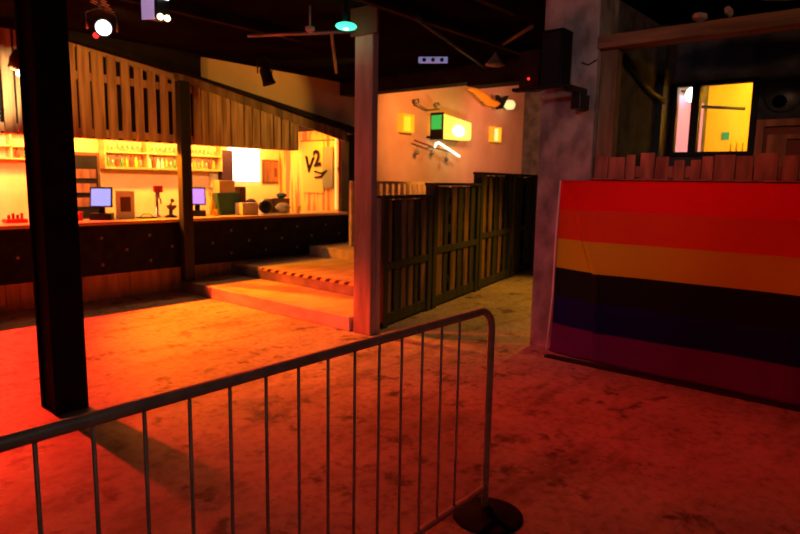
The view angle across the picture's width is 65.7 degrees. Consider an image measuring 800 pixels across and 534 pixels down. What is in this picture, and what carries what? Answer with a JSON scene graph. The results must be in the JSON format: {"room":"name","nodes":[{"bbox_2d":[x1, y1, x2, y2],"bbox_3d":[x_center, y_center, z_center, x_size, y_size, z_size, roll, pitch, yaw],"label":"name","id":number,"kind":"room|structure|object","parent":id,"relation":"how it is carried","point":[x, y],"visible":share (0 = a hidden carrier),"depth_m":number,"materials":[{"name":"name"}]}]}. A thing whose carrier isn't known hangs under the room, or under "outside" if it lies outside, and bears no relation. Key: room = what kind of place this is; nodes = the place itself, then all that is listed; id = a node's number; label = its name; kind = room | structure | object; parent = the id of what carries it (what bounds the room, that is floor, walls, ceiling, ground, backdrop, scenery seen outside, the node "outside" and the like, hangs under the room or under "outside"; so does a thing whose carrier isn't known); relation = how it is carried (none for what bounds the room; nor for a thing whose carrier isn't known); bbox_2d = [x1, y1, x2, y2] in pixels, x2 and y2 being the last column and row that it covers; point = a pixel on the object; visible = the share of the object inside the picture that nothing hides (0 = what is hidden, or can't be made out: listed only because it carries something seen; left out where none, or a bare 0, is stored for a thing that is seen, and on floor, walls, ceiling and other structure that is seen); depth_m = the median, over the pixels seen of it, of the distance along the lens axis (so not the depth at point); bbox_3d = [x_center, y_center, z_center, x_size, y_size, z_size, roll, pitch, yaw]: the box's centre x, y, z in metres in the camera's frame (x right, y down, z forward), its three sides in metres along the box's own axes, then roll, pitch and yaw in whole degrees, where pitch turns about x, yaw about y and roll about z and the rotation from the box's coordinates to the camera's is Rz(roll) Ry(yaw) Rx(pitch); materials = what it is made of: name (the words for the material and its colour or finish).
{"room":"nightclub","nodes":[
{"label":"nightclub","id":0,"kind":"room"},
{"bbox_2d":[0,134,278,221],"bbox_3d":[-6.219,-1.089,8.773,0.100,2.900,11.500,8,10,40],"label":"wall","id":1,"kind":"structure","parent":0,"point":[13,184],"depth_m":10.70,"materials":[{"name":"beige paint"}]},
{"bbox_2d":[0,134,24,159],"bbox_3d":[-5.703,-1.764,9.040,0.190,0.380,0.900,8,10,40],"label":"cubby","id":2,"kind":"object","parent":1,"relation":"attached to","point":[8,140],"visible":0.38,"depth_m":9.01,"materials":[{"name":"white wood"}]},
{"bbox_2d":[0,145,23,147],"bbox_3d":[-5.703,-1.764,9.040,0.190,0.020,0.900,8,10,40],"label":"shelf","id":3,"kind":"object","parent":2,"relation":"attached to","point":[7,146],"depth_m":9.00,"materials":[{"name":"white wood"}]},
{"bbox_2d":[0,157,24,159],"bbox_3d":[-5.706,-1.586,9.065,0.190,0.020,0.900,8,10,40],"label":"shelf","id":4,"kind":"object","parent":2,"relation":"attached to","point":[0,157],"depth_m":9.04,"materials":[{"name":"white wood"}]},
{"bbox_2d":[15,148,19,157],"bbox_3d":[-5.636,-1.681,9.126,0.060,0.150,0.060,8,10,40],"label":"bottle","id":5,"kind":"object","parent":2,"relation":"on","point":[17,155],"visible":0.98,"depth_m":9.11,"materials":[{"name":"brown glass"}]},
{"bbox_2d":[98,139,221,170],"bbox_3d":[-4.124,-2.053,10.859,0.230,0.700,2.190,8,10,40],"label":"glass rack","id":6,"kind":"object","parent":1,"relation":"attached to","point":[102,151],"visible":0.62,"depth_m":10.57,"materials":[{"name":"brown wood"}]},
{"bbox_2d":[120,155,123,166],"bbox_3d":[-4.610,-1.760,10.283,0.056,0.202,0.056,8,10,40],"label":"bottle","id":7,"kind":"object","parent":6,"relation":"on","point":[121,160],"visible":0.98,"depth_m":10.27,"materials":[{"name":"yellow glass"}]},
{"bbox_2d":[102,167,221,170],"bbox_3d":[-4.130,-1.721,10.905,0.230,0.030,2.150,8,10,40],"label":"shelf","id":8,"kind":"object","parent":6,"relation":"attached to","point":[143,168],"depth_m":10.67,"materials":[{"name":"white wood"}]},
{"bbox_2d":[106,151,220,156],"bbox_3d":[-4.125,-1.974,10.870,0.230,0.020,2.150,8,10,40],"label":"shelf","id":9,"kind":"object","parent":6,"relation":"attached to","point":[143,153],"depth_m":10.62,"materials":[{"name":"white wood"}]},
{"bbox_2d":[209,172,217,186],"bbox_3d":[-3.532,-1.657,11.743,0.090,0.290,0.140,8,10,40],"label":"menu card","id":10,"kind":"object","parent":1,"relation":"attached to","point":[212,175],"visible":0.79,"depth_m":11.69,"materials":[{"name":"beige paper"}]},
{"bbox_2d":[228,148,259,180],"bbox_3d":[-3.087,-2.023,12.282,0.030,0.640,0.720,8,10,40],"label":"lit panel","id":11,"kind":"object","parent":1,"relation":"attached to","point":[242,171],"visible":0.79,"depth_m":12.29,"materials":[{"name":"white plastic"}]},
{"bbox_2d":[262,160,277,183],"bbox_3d":[-2.669,-1.964,12.777,0.050,0.480,0.400,8,10,40],"label":"notice board","id":12,"kind":"object","parent":1,"relation":"attached to","point":[269,167],"visible":1,"depth_m":12.75,"materials":[{"name":"brown"}]},
{"bbox_2d":[0,41,524,199],"bbox_3d":[-2.570,-1.962,10.044,0.120,4.400,18.300,8,10,40],"label":"wall","id":13,"kind":"structure","parent":0,"point":[397,160],"depth_m":13.27,"materials":[{"name":"orange paint"}]},
{"bbox_2d":[0,17,354,150],"bbox_3d":[-3.935,-2.330,8.060,0.155,1.295,9.600,8,10,40],"label":"canopy","id":14,"kind":"object","parent":13,"relation":"attached to","point":[112,99],"visible":0.75,"depth_m":8.62,"materials":[{"name":"brown wood"}]},
{"bbox_2d":[398,113,414,132],"bbox_3d":[0.128,-2.990,12.915,0.140,0.370,0.370,8,10,40],"label":"lamp","id":15,"kind":"object","parent":13,"relation":"attached to","point":[405,121],"visible":1,"depth_m":12.92,"materials":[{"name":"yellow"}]},
{"bbox_2d":[414,99,439,110],"bbox_3d":[0.563,-3.470,13.343,0.159,0.204,0.872,8,10,40],"label":"iron bracket","id":16,"kind":"object","parent":13,"relation":"attached to","point":[416,101],"visible":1,"depth_m":13.37,"materials":[{"name":"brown metal"}]},
{"bbox_2d":[414,139,459,160],"bbox_3d":[0.796,-2.558,13.703,0.244,0.418,1.610,8,10,40],"label":"iron bracket","id":17,"kind":"object","parent":13,"relation":"attached to","point":[436,143],"visible":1,"depth_m":13.61,"materials":[{"name":"brown"}]},
{"bbox_2d":[426,112,470,140],"bbox_3d":[1.122,-3.113,13.881,0.400,0.580,1.200,8,10,40],"label":"box sign","id":18,"kind":"object","parent":13,"relation":"attached to","point":[443,126],"visible":1,"depth_m":13.56,"materials":[{"name":"black paint"}]},
{"bbox_2d":[468,88,514,109],"bbox_3d":[2.194,-4.065,15.081,0.307,0.407,1.982,8,11,42],"label":"ornament","id":19,"kind":"object","parent":13,"relation":"attached to","point":[498,103],"visible":0.99,"depth_m":15.09,"materials":[{"name":"orange paint"}]},
{"bbox_2d":[489,127,501,142],"bbox_3d":[2.397,-3.325,15.585,0.140,0.370,0.370,8,10,40],"label":"lamp","id":20,"kind":"object","parent":13,"relation":"attached to","point":[495,133],"visible":1,"depth_m":15.60,"materials":[{"name":"orange"}]},
{"bbox_2d":[299,125,313,131],"bbox_3d":[-5.518,-2.196,8.038,1.880,0.080,11.500,8,10,40],"label":"ceiling","id":21,"kind":"structure","parent":0,"point":[301,128],"depth_m":11.83,"materials":[{"name":"black paint"}]},
{"bbox_2d":[279,131,341,211],"bbox_3d":[-1.827,-1.536,12.498,1.780,2.900,0.100,8,10,40],"label":"wall","id":22,"kind":"structure","parent":0,"point":[290,162],"depth_m":12.47,"materials":[{"name":"brown wood"}]},
{"bbox_2d":[301,139,334,192],"bbox_3d":[-1.630,-1.970,12.162,0.940,1.020,0.053,8,10,40],"label":"sheet","id":23,"kind":"object","parent":22,"relation":"attached to","point":[317,158],"visible":1,"depth_m":12.16,"materials":[{"name":"yellow"}]},
{"bbox_2d":[335,138,336,208],"bbox_3d":[-1.221,-1.795,11.825,0.030,1.380,0.030,8,10,40],"label":"tube","id":24,"kind":"object","parent":22,"relation":"attached to","point":[335,138],"visible":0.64,"depth_m":11.82,"materials":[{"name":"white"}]},
{"bbox_2d":[0,269,799,533],"bbox_3d":[1.029,0.755,7.328,13.600,0.100,18.300,8,10,40],"label":"floor","id":25,"kind":"structure","parent":0,"point":[575,448],"depth_m":4.14,"materials":[{"name":"concrete"}]},
{"bbox_2d":[15,0,88,414],"bbox_3d":[-2.443,-0.687,4.335,0.265,3.470,0.230,8,10,40],"label":"steel column","id":26,"kind":"structure","parent":25,"relation":"on","point":[41,25],"depth_m":4.29,"materials":[{"name":"black metal"}]},
{"bbox_2d":[0,211,347,312],"bbox_3d":[-4.870,0.001,7.726,0.680,1.080,11.244,8,10,40],"label":"bar counter","id":27,"kind":"object","parent":25,"relation":"on","point":[133,256],"depth_m":8.96,"materials":[{"name":"brown wood"}]},
{"bbox_2d":[2,213,27,222],"bbox_3d":[-4.854,-0.618,7.817,0.180,0.120,0.240,8,10,40],"label":"basket","id":28,"kind":"object","parent":27,"relation":"on","point":[13,219],"visible":1,"depth_m":7.78,"materials":[{"name":"red plastic"}]},
{"bbox_2d":[78,211,82,220],"bbox_3d":[-4.329,-0.689,8.390,0.079,0.120,0.080,8,10,40],"label":"cup","id":29,"kind":"object","parent":27,"relation":"on","point":[80,213],"visible":0.72,"depth_m":8.36,"materials":[{"name":"red plastic"}]},
{"bbox_2d":[89,187,114,219],"bbox_3d":[-4.149,-0.885,8.621,0.289,0.449,0.280,-1,8,-15],"label":"terminal","id":30,"kind":"object","parent":27,"relation":"on","point":[100,197],"visible":1,"depth_m":8.58,"materials":[{"name":"black plastic"}]},
{"bbox_2d":[90,187,112,206],"bbox_3d":[-4.148,-0.969,8.609,0.289,0.278,0.105,-1,8,-15],"label":"monitor","id":31,"kind":"object","parent":30,"relation":"on","point":[99,196],"depth_m":8.58,"materials":[{"name":"black"}]},
{"bbox_2d":[115,191,134,218],"bbox_3d":[-3.962,-0.896,8.902,0.105,0.400,0.270,8,10,40],"label":"menu board","id":32,"kind":"object","parent":27,"relation":"on","point":[124,200],"visible":0.99,"depth_m":8.86,"materials":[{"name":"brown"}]},
{"bbox_2d":[120,197,130,211],"bbox_3d":[-3.924,-0.896,8.870,0.005,0.210,0.150,8,10,40],"label":"picture","id":33,"kind":"object","parent":32,"relation":"attached to","point":[125,202],"depth_m":8.86,"materials":[{"name":"brown"}]},
{"bbox_2d":[136,213,156,218],"bbox_3d":[-3.715,-0.750,9.086,0.200,0.068,0.220,8,10,40],"label":"drip tray","id":34,"kind":"object","parent":27,"relation":"on","point":[141,216],"visible":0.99,"depth_m":9.04,"materials":[{"name":"silver"}]},
{"bbox_2d":[136,216,156,218],"bbox_3d":[-3.715,-0.726,9.089,0.200,0.020,0.220,8,10,40],"label":"tray","id":35,"kind":"object","parent":27,"relation":"on","point":[141,217],"depth_m":9.02,"materials":[{"name":"silver"}]},
{"bbox_2d":[153,186,162,216],"bbox_3d":[-3.640,-0.985,9.318,0.141,0.470,0.157,0,8,-9],"label":"beer font","id":36,"kind":"object","parent":27,"relation":"on","point":[156,189],"visible":0.97,"depth_m":9.32,"materials":[{"name":"silver metal"}]},
{"bbox_2d":[165,199,176,216],"bbox_3d":[-3.464,-0.892,9.365,0.217,0.280,0.207,8,10,40],"label":"juicer","id":37,"kind":"object","parent":27,"relation":"on","point":[170,206],"visible":1,"depth_m":9.34,"materials":[{"name":"black metal"}]},
{"bbox_2d":[166,205,176,210],"bbox_3d":[-3.455,-0.893,9.375,0.148,0.080,0.150,8,10,40],"label":"cup","id":38,"kind":"object","parent":37,"relation":"on","point":[171,207],"depth_m":9.32,"materials":[{"name":"brown"}]},
{"bbox_2d":[0,211,347,229],"bbox_3d":[-4.862,-0.512,7.652,0.680,0.045,11.240,8,10,40],"label":"countertop","id":39,"kind":"structure","parent":27,"relation":"on","point":[86,222],"depth_m":9.28,"materials":[{"name":"brown wood"}]},
{"bbox_2d":[193,187,205,215],"bbox_3d":[-3.199,-1.032,9.786,0.255,0.449,0.280,-2,9,-20],"label":"terminal","id":40,"kind":"object","parent":27,"relation":"on","point":[199,193],"visible":0.68,"depth_m":9.75,"materials":[{"name":"black"}]},
{"bbox_2d":[193,187,205,204],"bbox_3d":[-3.197,-1.117,9.774,0.255,0.278,0.105,-2,9,-20],"label":"monitor","id":41,"kind":"object","parent":40,"relation":"on","point":[199,193],"depth_m":9.76,"materials":[{"name":"black"}]},
{"bbox_2d":[209,193,215,214],"bbox_3d":[-3.026,-1.009,9.997,0.098,0.350,0.100,8,10,40],"label":"bottle","id":42,"kind":"object","parent":27,"relation":"on","point":[212,205],"visible":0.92,"depth_m":9.96,"materials":[{"name":"orange glass"}]},
{"bbox_2d":[209,193,238,214],"bbox_3d":[-2.906,-1.050,10.267,0.230,0.360,0.427,8,10,40],"label":"storage bin","id":43,"kind":"object","parent":27,"relation":"on","point":[225,202],"visible":0.68,"depth_m":10.16,"materials":[{"name":"teal plastic"}]},
{"bbox_2d":[213,180,234,192],"bbox_3d":[-2.905,-1.327,10.224,0.190,0.199,0.300,8,10,40],"label":"cardboard box","id":44,"kind":"object","parent":43,"relation":"on","point":[219,186],"visible":1,"depth_m":10.14,"materials":[{"name":"brown cardboard"}]},
{"bbox_2d":[235,187,245,202],"bbox_3d":[-2.704,-1.131,10.513,0.150,0.460,0.120,8,10,40],"label":"carton","id":45,"kind":"object","parent":27,"relation":"on","point":[241,190],"visible":0.44,"depth_m":10.44,"materials":[{"name":"brown cardboard"}]},
{"bbox_2d":[235,202,257,214],"bbox_3d":[-2.550,-0.970,10.323,0.200,0.200,0.320,8,10,40],"label":"cardboard box","id":46,"kind":"object","parent":27,"relation":"on","point":[244,208],"visible":1,"depth_m":10.24,"materials":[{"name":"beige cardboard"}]},
{"bbox_2d":[258,200,272,213],"bbox_3d":[-2.332,-1.048,10.761,0.144,0.240,0.288,8,10,40],"label":"bag","id":47,"kind":"object","parent":27,"relation":"on","point":[265,206],"visible":1,"depth_m":10.70,"materials":[{"name":"black"}]},
{"bbox_2d":[264,192,289,212],"bbox_3d":[-2.210,-1.162,11.157,0.180,0.360,0.500,8,10,40],"label":"wooden crate","id":48,"kind":"object","parent":27,"relation":"on","point":[274,201],"depth_m":11.13,"materials":[{"name":"brown wood"}]},
{"bbox_2d":[274,203,290,212],"bbox_3d":[-2.075,-1.049,10.991,0.295,0.186,0.300,8,10,40],"label":"serving bowl","id":49,"kind":"object","parent":27,"relation":"on","point":[281,207],"visible":0.98,"depth_m":10.90,"materials":[{"name":"beige ceramic"}]},
{"bbox_2d":[296,205,300,212],"bbox_3d":[-1.829,-1.042,11.178,0.089,0.130,0.090,8,10,40],"label":"cup","id":50,"kind":"object","parent":27,"relation":"on","point":[298,207],"visible":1,"depth_m":11.15,"materials":[{"name":"orange paint"}]},
{"bbox_2d":[0,308,522,533],"bbox_3d":[-0.277,0.842,2.239,0.360,1.098,2.640,8,10,40],"label":"crowd barrier","id":51,"kind":"object","parent":25,"relation":"on","point":[484,514],"visible":1,"depth_m":2.24,"materials":[{"name":"metal"}]},
{"bbox_2d":[180,274,353,330],"bbox_3d":[-1.609,0.419,8.439,3.563,0.164,0.950,8,10,40],"label":"step","id":52,"kind":"structure","parent":25,"relation":"on","point":[331,309],"depth_m":8.15,"materials":[{"name":"brown wood"}]},
{"bbox_2d":[175,80,194,281],"bbox_3d":[-3.110,-1.213,8.976,0.130,2.864,0.160,8,10,40],"label":"post","id":53,"kind":"object","parent":52,"relation":"on","point":[182,88],"visible":1,"depth_m":8.92,"materials":[{"name":"paint"}]},
{"bbox_2d":[234,255,353,295],"bbox_3d":[-0.848,0.204,9.443,3.405,0.336,1.605,8,10,40],"label":"step","id":54,"kind":"structure","parent":25,"relation":"on","point":[314,272],"depth_m":9.33,"materials":[{"name":"brown wood"}]},
{"bbox_2d":[310,242,353,260],"bbox_3d":[1.988,-0.349,13.130,3.212,0.504,7.749,8,10,40],"label":"step","id":55,"kind":"structure","parent":25,"relation":"on","point":[342,251],"depth_m":10.81,"materials":[{"name":"brown wood"}]},
{"bbox_2d":[342,134,354,241],"bbox_3d":[-0.958,-1.489,11.806,0.200,2.010,0.240,8,10,40],"label":"end post","id":56,"kind":"object","parent":55,"relation":"on","point":[348,147],"visible":0.44,"depth_m":11.66,"materials":[{"name":"black paint"}]},
{"bbox_2d":[349,181,433,245],"bbox_3d":[-0.105,-1.063,11.952,0.085,1.165,2.400,8,10,40],"label":"rail","id":57,"kind":"object","parent":55,"relation":"on","point":[351,185],"visible":0.34,"depth_m":11.61,"materials":[{"name":"brown wood"}]},
{"bbox_2d":[350,5,380,335],"bbox_3d":[-0.352,-0.978,6.662,0.380,3.470,0.160,8,10,40],"label":"timber post","id":58,"kind":"object","parent":25,"relation":"on","point":[367,207],"visible":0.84,"depth_m":6.63,"materials":[{"name":"brown wood"}]},
{"bbox_2d":[377,194,433,328],"bbox_3d":[0.055,-0.115,7.578,0.160,1.520,1.280,5,9,28],"label":"panel","id":59,"kind":"object","parent":25,"relation":"on","point":[406,225],"visible":0.83,"depth_m":7.51,"materials":[{"name":"black paint"}]},
{"bbox_2d":[425,183,481,308],"bbox_3d":[0.771,-0.361,8.878,0.160,1.670,1.650,5,9,28],"label":"panel","id":60,"kind":"object","parent":25,"relation":"on","point":[456,208],"visible":0.87,"depth_m":8.82,"materials":[{"name":"black paint"}]},
{"bbox_2d":[473,172,513,290],"bbox_3d":[1.540,-0.630,10.275,0.160,1.840,1.530,5,9,28],"label":"panel","id":61,"kind":"object","parent":25,"relation":"on","point":[496,201],"visible":0.8,"depth_m":10.26,"materials":[{"name":"black paint"}]},
{"bbox_2d":[509,174,537,276],"bbox_3d":[2.288,-0.810,11.649,0.160,1.840,1.410,5,9,28],"label":"panel","id":62,"kind":"object","parent":25,"relation":"on","point":[524,189],"visible":0.67,"depth_m":11.70,"materials":[{"name":"black paint"}]},
{"bbox_2d":[544,354,799,411],"bbox_3d":[3.579,1.159,4.328,5.600,0.021,0.080,8,10,40],"label":"floor strip","id":63,"kind":"object","parent":25,"relation":"on","point":[555,357],"visible":1,"depth_m":5.29,"materials":[{"name":"black"}]},
{"bbox_3d":[-4.115,-0.394,10.948,0.450,0.990,5.380,8,10,40],"label":"bar","id":64,"kind":"object","parent":25,"relation":"on","visible":0},
{"bbox_2d":[75,152,100,218],"bbox_3d":[-5.057,-1.268,9.720,0.415,1.050,0.570,8,10,40],"label":"shelving unit","id":65,"kind":"object","parent":64,"relation":"on","point":[87,164],"visible":0.37,"depth_m":9.63,"materials":[{"name":"brown"}]},
{"bbox_2d":[77,198,89,206],"bbox_3d":[-4.906,-1.004,9.625,0.010,0.140,0.410,8,10,40],"label":"shelf","id":66,"kind":"object","parent":65,"relation":"attached to","point":[82,202],"depth_m":9.62,"materials":[{"name":"brown wood"}]},
{"bbox_2d":[76,169,95,177],"bbox_3d":[-4.899,-1.440,9.564,0.010,0.140,0.410,8,10,40],"label":"shelf","id":67,"kind":"object","parent":65,"relation":"attached to","point":[80,173],"depth_m":9.60,"materials":[{"name":"brown wood"}]},
{"bbox_2d":[77,183,96,192],"bbox_3d":[-4.902,-1.222,9.594,0.010,0.140,0.410,8,10,40],"label":"shelf","id":68,"kind":"object","parent":65,"relation":"attached to","point":[81,187],"depth_m":9.61,"materials":[{"name":"brown wood"}]},
{"bbox_2d":[216,150,232,180],"bbox_3d":[-3.356,-1.623,11.882,0.190,1.210,0.250,8,10,40],"label":"cabinet","id":69,"kind":"object","parent":64,"relation":"on","point":[226,173],"visible":0.38,"depth_m":11.77,"materials":[{"name":"brown wood"}]},
{"bbox_2d":[0,0,799,81],"bbox_3d":[1.099,-3.240,6.766,13.600,1.030,18.300,8,10,40],"label":"ceiling","id":70,"kind":"structure","parent":0,"point":[401,39],"depth_m":7.40,"materials":[{"name":"black paint"}]},
{"bbox_2d":[8,7,19,76],"bbox_3d":[-4.162,-2.441,6.736,0.197,0.725,0.200,8,10,40],"label":"lamp","id":71,"kind":"object","parent":70,"relation":"hanging from","point":[13,63],"visible":0.49,"depth_m":6.69,"materials":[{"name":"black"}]},
{"bbox_2d":[84,0,117,37],"bbox_3d":[-2.935,-2.481,6.161,0.258,0.443,0.303,2,8,8],"label":"lamp","id":72,"kind":"object","parent":70,"relation":"hanging from","point":[103,27],"visible":1,"depth_m":6.08,"materials":[{"name":"black"}]},
{"bbox_2d":[141,0,170,21],"bbox_3d":[-2.119,-2.362,5.396,0.219,0.437,0.175,8,10,40],"label":"lamp","id":73,"kind":"object","parent":70,"relation":"hanging from","point":[155,10],"visible":1,"depth_m":5.39,"materials":[{"name":"black"}]},
{"bbox_2d":[121,0,300,41],"bbox_3d":[-2.585,-2.609,5.955,0.070,0.119,4.200,8,10,40],"label":"joist","id":74,"kind":"object","parent":70,"relation":"attached to","point":[175,6],"visible":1,"depth_m":6.72,"materials":[{"name":"brown wood"}]},
{"bbox_2d":[257,55,275,86],"bbox_3d":[-1.939,-2.868,9.056,0.218,0.448,0.248,8,10,40],"label":"lamp","id":75,"kind":"object","parent":70,"relation":"hanging from","point":[265,72],"visible":1,"depth_m":9.01,"materials":[{"name":"black metal"}]},
{"bbox_2d":[247,30,349,36],"bbox_3d":[-1.083,-2.607,6.920,1.342,0.040,0.040,3,8,13],"label":"blade","id":76,"kind":"object","parent":70,"relation":"hanging from","point":[327,31],"visible":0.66,"depth_m":6.92,"materials":[{"name":"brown wood"}]},
{"bbox_2d":[330,34,337,73],"bbox_3d":[-0.787,-2.544,7.402,0.036,0.285,1.105,1,8,-3],"label":"ceiling pipe","id":77,"kind":"object","parent":76,"relation":"attached to","point":[331,35],"visible":1,"depth_m":7.35,"materials":[{"name":"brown metal"}]},
{"bbox_2d":[305,5,314,32],"bbox_3d":[-0.935,-2.578,6.442,0.098,0.260,0.100,8,10,40],"label":"smoke detector","id":78,"kind":"object","parent":70,"relation":"attached to","point":[310,29],"visible":1,"depth_m":6.43,"materials":[{"name":"white plastic"}]},
{"bbox_2d":[335,2,356,30],"bbox_3d":[-0.545,-2.543,6.287,0.207,0.273,0.230,8,10,40],"label":"light","id":79,"kind":"object","parent":70,"relation":"attached to","point":[344,25],"visible":1,"depth_m":6.26,"materials":[{"name":"green glass"}]},
{"bbox_2d":[340,66,467,96],"bbox_3d":[0.073,-3.151,10.615,2.850,0.248,0.300,8,10,40],"label":"ceiling bulkhead","id":80,"kind":"object","parent":70,"relation":"attached to","point":[456,76],"visible":0.76,"depth_m":10.27,"materials":[{"name":"black paint"}]},
{"bbox_2d":[418,42,447,62],"bbox_3d":[0.431,-2.780,8.047,0.380,0.260,0.035,2,8,6],"label":"light fixture","id":81,"kind":"object","parent":70,"relation":"hanging from","point":[423,59],"visible":1,"depth_m":8.04,"materials":[{"name":"blue"}]},
{"bbox_2d":[354,0,534,54],"bbox_3d":[-0.275,-2.562,5.909,0.070,0.119,7.100,8,10,40],"label":"joist","id":82,"kind":"object","parent":70,"relation":"attached to","point":[398,7],"visible":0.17,"depth_m":6.78,"materials":[{"name":"brown wood"}]},
{"bbox_2d":[414,14,490,71],"bbox_3d":[0.755,-2.766,7.843,0.060,0.060,3.162,4,9,21],"label":"ceiling pipe","id":83,"kind":"object","parent":82,"relation":"attached to","point":[434,30],"visible":1,"depth_m":7.45,"materials":[{"name":"brown metal"}]},
{"bbox_2d":[501,24,533,45],"bbox_3d":[1.319,-2.624,7.052,0.040,0.120,1.275,0,8,-5],"label":"ceiling pipe","id":84,"kind":"object","parent":82,"relation":"attached to","point":[530,27],"visible":1,"depth_m":6.92,"materials":[{"name":"brown"}]},
{"bbox_2d":[467,59,519,88],"bbox_3d":[2.254,-2.819,8.771,2.900,0.318,0.350,8,10,40],"label":"ceiling bulkhead","id":85,"kind":"object","parent":70,"relation":"attached to","point":[478,77],"visible":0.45,"depth_m":9.28,"materials":[{"name":"black paint"}]},
{"bbox_2d":[485,47,504,66],"bbox_3d":[1.226,-2.741,7.973,0.256,0.290,0.260,8,10,40],"label":"lamp","id":86,"kind":"object","parent":70,"relation":"hanging from","point":[494,61],"visible":0.91,"depth_m":7.93,"materials":[{"name":"brown metal"}]},
{"bbox_2d":[521,91,541,177],"bbox_3d":[7.736,-2.232,13.249,11.500,4.400,0.100,8,10,40],"label":"wall","id":87,"kind":"structure","parent":0,"point":[532,100],"depth_m":16.60,"materials":[{"name":"paint"}]},
{"bbox_2d":[530,0,618,348],"bbox_3d":[1.750,-0.887,6.278,0.560,3.470,0.450,8,10,40],"label":"pillar","id":88,"kind":"structure","parent":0,"point":[568,136],"depth_m":6.04,"materials":[{"name":"concrete"}]},
{"bbox_2d":[519,49,541,91],"bbox_3d":[1.354,-1.976,6.251,0.225,0.380,0.234,8,10,40],"label":"control box","id":89,"kind":"object","parent":88,"relation":"attached to","point":[530,60],"visible":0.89,"depth_m":6.17,"materials":[{"name":"black plastic"}]},
{"bbox_2d":[512,84,589,110],"bbox_3d":[1.427,-1.588,5.871,0.580,0.200,0.450,8,10,40],"label":"bracket","id":90,"kind":"object","parent":88,"relation":"attached to","point":[579,98],"visible":1,"depth_m":5.74,"materials":[{"name":"black metal"}]},
{"bbox_2d":[540,28,572,85],"bbox_3d":[1.493,-1.975,5.904,0.220,0.520,0.240,8,10,40],"label":"loudspeaker","id":91,"kind":"object","parent":88,"relation":"attached to","point":[556,43],"visible":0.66,"depth_m":5.81,"materials":[{"name":"black paint"}]},
{"bbox_2d":[541,31,561,83],"bbox_3d":[1.419,-1.964,5.817,0.180,0.460,0.010,8,10,40],"label":"grille","id":92,"kind":"object","parent":91,"relation":"attached to","point":[551,58],"depth_m":5.81,"materials":[{"name":"black metal"}]},
{"bbox_2d":[616,0,675,180],"bbox_3d":[3.187,-1.054,7.639,0.130,3.470,3.500,8,10,40],"label":"wall","id":93,"kind":"structure","parent":0,"point":[636,106],"depth_m":6.67,"materials":[{"name":"paint"}]},
{"bbox_2d":[622,54,666,104],"bbox_3d":[2.586,-1.976,6.584,0.092,0.386,1.120,9,11,44],"label":"diagonal pipe","id":94,"kind":"object","parent":93,"relation":"attached to","point":[625,59],"visible":0.92,"depth_m":6.52,"materials":[{"name":"green paint"}]},
{"bbox_2d":[652,24,669,178],"bbox_3d":[2.974,-1.493,7.146,0.079,2.470,0.120,8,10,40],"label":"post","id":95,"kind":"object","parent":93,"relation":"attached to","point":[663,61],"visible":0.36,"depth_m":7.05,"materials":[{"name":"green paint"}]},
{"bbox_2d":[594,180,799,183],"bbox_3d":[3.997,0.290,4.431,5.470,1.730,0.140,8,10,40],"label":"wall","id":96,"kind":"structure","parent":0,"point":[594,180],"depth_m":5.46,"materials":[{"name":"brown wood"}]},
{"bbox_2d":[589,153,799,182],"bbox_3d":[3.916,-0.686,4.246,5.360,0.248,0.220,8,10,40],"label":"wooden fence","id":97,"kind":"object","parent":96,"relation":"on","point":[766,168],"visible":1,"depth_m":5.29,"materials":[{"name":"brown wood"}]},
{"bbox_2d":[546,180,799,405],"bbox_3d":[2.695,0.169,5.108,3.189,1.713,0.218,8,10,40],"label":"rainbow flag","id":98,"kind":"object","parent":97,"relation":"hanging from","point":[693,282],"visible":1,"depth_m":5.33,"materials":[{"name":"fabric"}]},
{"bbox_2d":[596,8,799,167],"bbox_3d":[3.946,-1.227,4.198,5.365,1.302,0.230,8,10,40],"label":"wooden frame","id":99,"kind":"object","parent":97,"relation":"on","point":[613,46],"visible":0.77,"depth_m":5.47,"materials":[{"name":"brown wood"}]},
{"bbox_2d":[692,12,707,21],"bbox_3d":[2.542,-2.119,5.256,0.122,0.070,0.201,8,10,40],"label":"rag","id":100,"kind":"object","parent":99,"relation":"on","point":[698,17],"visible":0.98,"depth_m":5.20,"materials":[{"name":"fabric"}]},
{"bbox_2d":[724,6,733,16],"bbox_3d":[2.713,-2.108,5.117,0.058,0.078,0.204,8,10,40],"label":"paper scrap","id":101,"kind":"object","parent":99,"relation":"on","point":[728,10],"visible":1,"depth_m":5.07,"materials":[{"name":"grey paper"}]},
{"bbox_2d":[667,30,799,182],"bbox_3d":[5.398,-0.776,5.941,5.470,3.470,0.120,8,10,40],"label":"wall","id":102,"kind":"structure","parent":0,"point":[771,57],"depth_m":6.95,"materials":[{"name":"paint"}]},
{"bbox_2d":[667,77,759,155],"bbox_3d":[3.639,-1.731,7.236,0.925,0.860,0.120,8,10,40],"label":"window","id":103,"kind":"structure","parent":102,"relation":"in","point":[713,117],"depth_m":7.22,"materials":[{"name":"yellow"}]},
{"bbox_2d":[764,78,799,111],"bbox_3d":[4.155,-1.863,6.731,0.360,0.360,0.073,8,10,40],"label":"wall fan","id":104,"kind":"object","parent":102,"relation":"attached to","point":[782,95],"visible":1,"depth_m":6.71,"materials":[{"name":"grey metal"}]},
{"bbox_2d":[752,118,799,180],"bbox_3d":[3.676,-0.946,4.960,1.490,0.520,0.045,8,10,40],"label":"frame","id":105,"kind":"object","parent":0,"point":[782,136],"visible":0.66,"depth_m":5.30,"materials":[{"name":"brown wood"}]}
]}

